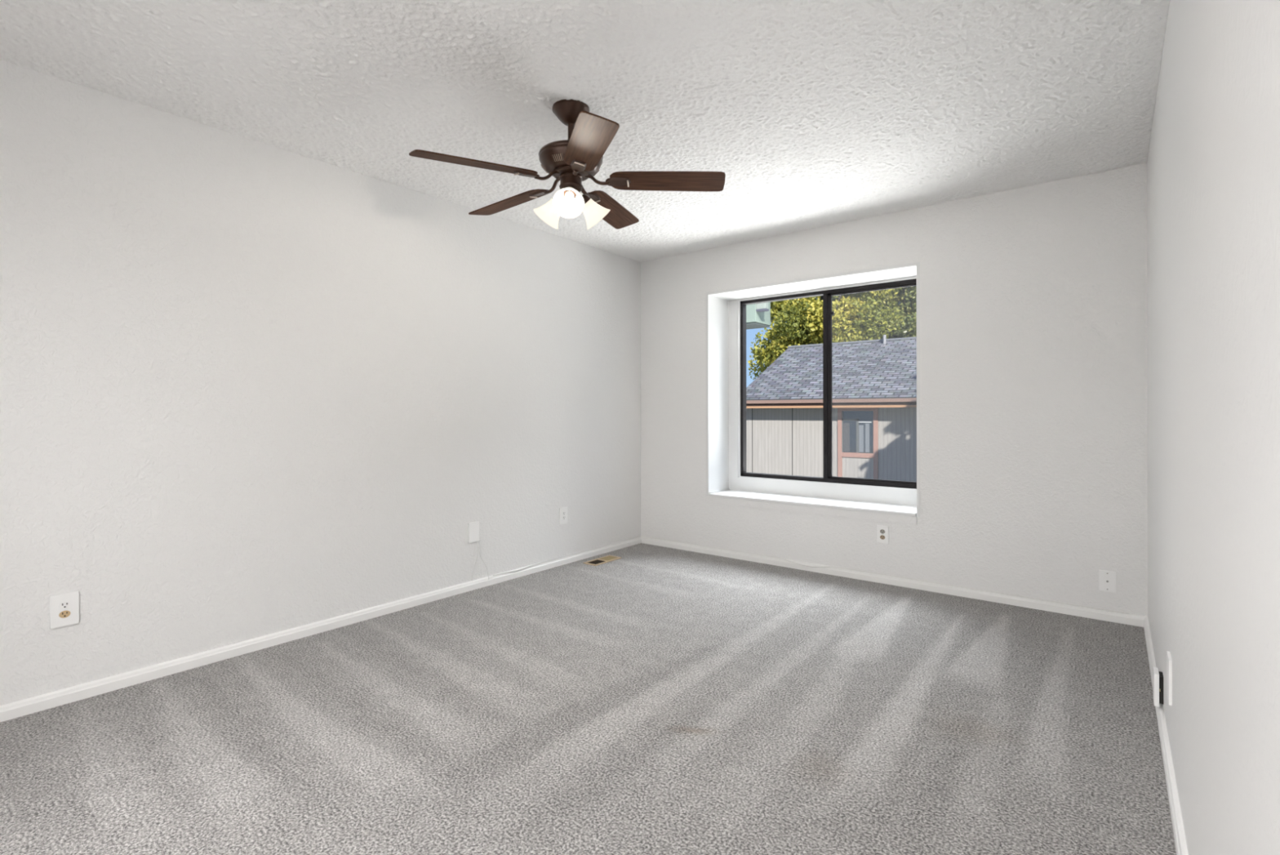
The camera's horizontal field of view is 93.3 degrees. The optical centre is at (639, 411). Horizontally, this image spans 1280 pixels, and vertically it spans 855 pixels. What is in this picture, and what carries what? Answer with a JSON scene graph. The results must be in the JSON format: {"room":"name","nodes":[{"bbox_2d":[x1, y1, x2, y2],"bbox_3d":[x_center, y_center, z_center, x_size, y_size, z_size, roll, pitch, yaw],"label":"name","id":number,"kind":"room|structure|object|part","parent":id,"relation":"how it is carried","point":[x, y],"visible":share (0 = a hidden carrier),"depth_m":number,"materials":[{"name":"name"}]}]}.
{"room":"empty bedroom","nodes":[
{"label":"empty bedroom","id":0,"kind":"room"},
{"bbox_2d":[0,58,640,705],"bbox_3d":[-1.997,-0.083,2.770,0.100,2.440,6.380,0,0,38],"label":"wall","id":1,"kind":"structure","parent":0,"point":[250,388],"depth_m":2.88,"materials":[{"name":"white paint"}]},
{"bbox_2d":[49,590,79,628],"bbox_3d":[-2.247,0.771,2.360,0.011,0.128,0.083,0,0,38],"label":"power outlet","id":2,"kind":"object","parent":1,"relation":"attached to","point":[64,606],"visible":1,"depth_m":2.36,"materials":[{"name":"white plastic"}]},
{"bbox_2d":[58,609,70,617],"bbox_3d":[-2.246,0.789,2.359,0.006,0.028,0.033,0,0,38],"label":"receptacle","id":3,"kind":"object","parent":2,"relation":"attached to","point":[62,613],"depth_m":2.36,"materials":[{"name":"brown plastic"}]},
{"bbox_2d":[58,601,70,608],"bbox_3d":[-2.246,0.754,2.359,0.006,0.028,0.033,0,0,38],"label":"receptacle","id":4,"kind":"object","parent":2,"relation":"attached to","point":[62,605],"depth_m":2.36,"materials":[{"name":"white plastic"}]},
{"bbox_2d":[0,536,641,721],"bbox_3d":[-1.456,1.108,3.364,0.016,0.056,4.780,0,0,38],"label":"baseboard","id":5,"kind":"structure","parent":1,"relation":"attached to","point":[23,707],"depth_m":2.87,"materials":[{"name":"white paint"}]},
{"bbox_2d":[467,520,479,542],"bbox_3d":[-1.065,0.769,3.870,0.012,0.127,0.080,0,0,38],"label":"blank plate","id":6,"kind":"object","parent":1,"relation":"attached to","point":[473,527],"visible":1,"depth_m":3.87,"materials":[{"name":"white plastic"}]},
{"bbox_2d":[471,541,478,580],"bbox_3d":[-1.059,0.953,3.876,0.047,0.245,0.010,0,0,-41],"label":"hanging cable","id":7,"kind":"object","parent":6,"relation":"hanging from","point":[477,541],"visible":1,"depth_m":3.88,"materials":[{"name":"white plastic"}]},
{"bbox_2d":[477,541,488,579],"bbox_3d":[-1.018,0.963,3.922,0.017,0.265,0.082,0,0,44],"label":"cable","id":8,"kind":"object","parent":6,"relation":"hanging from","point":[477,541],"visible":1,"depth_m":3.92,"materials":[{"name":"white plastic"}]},
{"bbox_2d":[559,506,567,524],"bbox_3d":[-0.569,0.772,4.505,0.011,0.124,0.078,0,0,38],"label":"power outlet","id":9,"kind":"object","parent":1,"relation":"attached to","point":[563,510],"visible":1,"depth_m":4.50,"materials":[{"name":"white plastic"}]},
{"bbox_2d":[0,0,1169,262],"bbox_3d":[-0.528,-1.361,1.832,3.573,0.129,6.715,0,0,38],"label":"ceiling","id":10,"kind":"structure","parent":0,"point":[813,113],"depth_m":2.43,"materials":[{"name":"white paint"}]},
{"bbox_2d":[408,99,725,229],"bbox_3d":[-0.329,-1.055,2.626,1.224,0.508,1.275,0,0,38],"label":"ceiling fan","id":11,"kind":"object","parent":10,"relation":"hanging from","point":[578,158],"visible":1,"depth_m":2.54,"materials":[{"name":"brown wood"}]},
{"bbox_3d":[-0.641,-0.974,2.373,0.491,0.006,0.137,-3,14,-33],"label":"blade","id":12,"kind":"part","parent":11,"relation":"part of","materials":[{"name":"brown wood"}]},
{"bbox_3d":[-0.616,-0.987,2.855,0.491,0.006,0.137,-1,12,39],"label":"blade","id":13,"kind":"part","parent":11,"relation":"part of","materials":[{"name":"brown wood"}]},
{"bbox_3d":[-0.383,-0.883,2.642,0.100,0.132,0.132,-48,-20,20],"label":"lamp shade","id":14,"kind":"part","parent":11,"relation":"part of","materials":[{"name":"beige glass"}]},
{"bbox_2d":[551,153,563,161],"bbox_3d":[-0.338,-1.046,2.488,0.051,0.023,0.023,0,0,21],"label":"grille","id":15,"kind":"object","parent":11,"relation":"attached to","point":[554,157],"depth_m":2.49,"materials":[{"name":"brown metal"}]},
{"bbox_3d":[-0.293,-0.883,2.498,0.132,0.132,0.100,0,44,-2],"label":"lamp shade","id":16,"kind":"part","parent":11,"relation":"part of","materials":[{"name":"beige glass"}]},
{"bbox_3d":[-0.293,-0.900,2.516,0.037,0.037,0.043,0,44,-2],"label":"light bulb","id":17,"kind":"part","parent":11,"relation":"part of","materials":[{"name":"white glass"}]},
{"bbox_3d":[-0.294,-0.928,2.548,0.059,0.063,0.058,0,44,-2],"label":"light arm","id":18,"kind":"part","parent":11,"relation":"part of","materials":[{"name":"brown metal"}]},
{"bbox_3d":[-0.255,-0.928,2.622,0.058,0.063,0.059,49,-23,-22],"label":"light arm","id":19,"kind":"part","parent":11,"relation":"part of","materials":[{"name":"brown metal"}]},
{"bbox_3d":[-0.190,-0.970,2.199,0.137,0.006,0.491,13,0,-15],"label":"blade","id":20,"kind":"part","parent":11,"relation":"part of","materials":[{"name":"brown wood"}]},
{"bbox_3d":[-0.213,-0.883,2.648,0.100,0.132,0.132,49,-23,-22],"label":"lamp shade","id":21,"kind":"part","parent":11,"relation":"part of","materials":[{"name":"beige glass"}]},
{"bbox_3d":[-0.148,-0.992,2.980,0.137,0.006,0.491,-13,-5,20],"label":"blade","id":22,"kind":"part","parent":11,"relation":"part of","materials":[{"name":"brown wood"}]},
{"bbox_3d":[0.115,-0.982,2.574,0.491,0.006,0.137,2,-12,3],"label":"blade","id":23,"kind":"part","parent":11,"relation":"part of","materials":[{"name":"brown wood"}]},
{"bbox_2d":[0,542,1176,854],"bbox_3d":[-0.134,1.134,2.330,3.373,0.001,4.780,0,0,38],"label":"floor","id":24,"kind":"structure","parent":0,"point":[651,700],"depth_m":2.14,"materials":[{"name":"grey carpet"}]},
{"bbox_2d":[582,555,621,565],"bbox_3d":[-0.285,1.131,4.606,0.124,0.007,0.300,0,0,38],"label":"floor vent","id":25,"kind":"object","parent":24,"relation":"in","point":[604,559],"visible":1,"depth_m":4.60,"materials":[{"name":"beige metal"}]},
{"bbox_2d":[640,163,1147,616],"bbox_3d":[1.458,-0.089,4.368,3.573,2.440,0.395,0,0,38],"label":"wall","id":26,"kind":"structure","parent":0,"point":[1033,369],"depth_m":3.63,"materials":[{"name":"white paint"}]},
{"bbox_2d":[708,488,916,516],"bbox_3d":[1.261,0.661,4.479,1.544,0.021,0.345,0,0,38],"label":"window sill","id":27,"kind":"structure","parent":26,"relation":"attached to","point":[849,504],"depth_m":4.37,"materials":[{"name":"white paint"}]},
{"bbox_2d":[706,262,919,524],"bbox_3d":[1.275,-0.118,4.499,1.598,1.680,0.393,0,0,38],"label":"window frame","id":28,"kind":"structure","parent":26,"relation":"in","point":[717,302],"depth_m":4.81,"materials":[{"name":"white paint"}]},
{"bbox_2d":[709,301,739,493],"bbox_3d":[0.689,-0.133,4.933,0.105,1.574,0.317,0,0,38],"label":"bead","id":29,"kind":"object","parent":28,"relation":"attached to","point":[738,301],"visible":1,"depth_m":5.02,"materials":[{"name":"white paint"}]},
{"bbox_2d":[728,275,916,506],"bbox_3d":[1.379,-0.143,4.632,1.556,1.587,0.067,0,0,38],"label":"window","id":30,"kind":"structure","parent":26,"relation":"in","point":[828,477],"depth_m":4.62,"materials":[{"name":"black metal"}]},
{"bbox_3d":[1.698,-0.195,4.373,0.686,1.404,0.022,0,0,38],"label":"sliding sash","id":31,"kind":"part","parent":30,"relation":"part of","materials":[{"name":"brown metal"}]},
{"bbox_2d":[876,524,888,542],"bbox_3d":[1.605,0.809,3.997,0.072,0.112,0.011,0,0,38],"label":"power outlet","id":32,"kind":"object","parent":26,"relation":"attached to","point":[882,531],"visible":1,"depth_m":3.99,"materials":[{"name":"white plastic"}]},
{"bbox_2d":[641,536,1146,626],"bbox_3d":[1.333,1.103,4.206,3.373,0.056,0.016,0,0,38],"label":"baseboard","id":33,"kind":"structure","parent":26,"relation":"attached to","point":[1084,611],"depth_m":3.83,"materials":[{"name":"white paint"}]},
{"bbox_2d":[1098,569,1115,592],"bbox_3d":[2.530,0.916,3.271,0.072,0.112,0.016,0,0,38],"label":"cable jack","id":34,"kind":"object","parent":26,"relation":"attached to","point":[1107,579],"visible":1,"depth_m":3.27,"materials":[{"name":"white plastic"}]},
{"bbox_2d":[1146,0,1279,854],"bbox_3d":[0.738,-0.088,0.630,0.100,2.440,6.380,0,0,38],"label":"wall","id":35,"kind":"structure","parent":0,"point":[1213,162],"depth_m":1.06,"materials":[{"name":"white paint"}]},
{"bbox_2d":[1152,666,1163,706],"bbox_3d":[1.901,1.008,2.216,0.028,0.118,0.074,0,0,38],"label":"plate","id":36,"kind":"object","parent":35,"relation":"attached to","point":[1157,676],"visible":1,"depth_m":2.19,"materials":[{"name":"white plastic"}]},
{"bbox_3d":[1.896,1.008,2.220,0.014,0.118,0.074,0,0,38],"label":"plate","id":37,"kind":"part","parent":36,"relation":"part of","materials":[{"name":"white plastic"}]},
{"bbox_2d":[1143,616,1188,854],"bbox_3d":[1.187,1.104,1.296,0.016,0.056,4.780,0,0,38],"label":"baseboard","id":38,"kind":"structure","parent":35,"relation":"attached to","point":[1180,838],"depth_m":1.83,"materials":[{"name":"white paint"}]},
{"bbox_2d":[1166,650,1172,705],"bbox_3d":[1.671,0.839,1.908,0.008,0.142,0.086,0,0,38],"label":"blank plate","id":39,"kind":"object","parent":35,"relation":"attached to","point":[1169,661],"visible":1,"depth_m":1.88,"materials":[{"name":"white plastic"}]},
{"label":"outside","id":40,"kind":"structure","parent":0,"visible":0},
{"bbox_3d":[17.881,2.505,28.093,120.000,0.400,82.000,0,0,38],"label":"ground","id":41,"kind":"structure","parent":40,"visible":0},
{"bbox_2d":[746,302,770,329],"bbox_3d":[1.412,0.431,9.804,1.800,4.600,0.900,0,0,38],"label":"roof eave","id":42,"kind":"object","parent":41,"relation":"on","point":[757,315],"visible":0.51,"depth_m":9.07,"materials":[{"name":"grey paint"}]},
{"bbox_2d":[747,287,904,379],"bbox_3d":[7.698,-2.580,25.842,6.392,11.014,6.440,0,0,-7],"label":"tree","id":43,"kind":"object","parent":41,"relation":"on","point":[797,322],"visible":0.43,"depth_m":23.90,"materials":[{"name":"green plant"}]},
{"bbox_2d":[746,334,916,481],"bbox_3d":[9.279,0.389,16.193,11.280,5.260,7.460,0,0,38],"label":"house","id":44,"kind":"structure","parent":41,"relation":"on","point":[874,381],"depth_m":15.86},
{"bbox_2d":[843,422,849,451],"bbox_3d":[5.215,0.638,15.259,0.151,0.725,0.007,0,0,38],"label":"curtain","id":45,"kind":"object","parent":44,"relation":"hanging from","point":[846,425],"depth_m":15.26,"materials":[{"name":"grey fabric"}]},
{"bbox_3d":[5.290,0.497,15.200,0.420,1.045,0.020,0,0,38],"label":"sash","id":46,"kind":"part","parent":44,"relation":"part of","materials":[{"name":"grey glass"}]},
{"bbox_3d":[5.436,1.300,15.093,0.990,2.850,0.050,0,0,38],"label":"window trim","id":47,"kind":"part","parent":44,"relation":"part of","materials":[{"name":"brown wood"}]},
{"bbox_3d":[5.435,0.497,15.094,0.780,1.045,0.002,0,0,38],"label":"pane","id":48,"kind":"part","parent":44,"relation":"part of","materials":[{"name":"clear glass"}]},
{"bbox_2d":[858,424,863,452],"bbox_3d":[5.505,0.662,15.033,0.116,0.675,0.007,0,0,38],"label":"curtain","id":49,"kind":"object","parent":44,"relation":"hanging from","point":[860,426],"depth_m":15.03,"materials":[{"name":"grey fabric"}]},
{"bbox_2d":[865,423,869,452],"bbox_3d":[5.621,0.642,14.942,0.101,0.715,0.007,0,0,38],"label":"curtain","id":50,"kind":"object","parent":44,"relation":"hanging from","point":[867,425],"depth_m":14.94,"materials":[{"name":"grey fabric"}]},
{"bbox_2d":[835,285,916,340],"bbox_3d":[13.754,-4.178,32.137,9.912,14.188,8.361,0,0,41],"label":"tree","id":51,"kind":"object","parent":41,"relation":"on","point":[908,304],"visible":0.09,"depth_m":29.39,"materials":[{"name":"green plant"}]}
]}

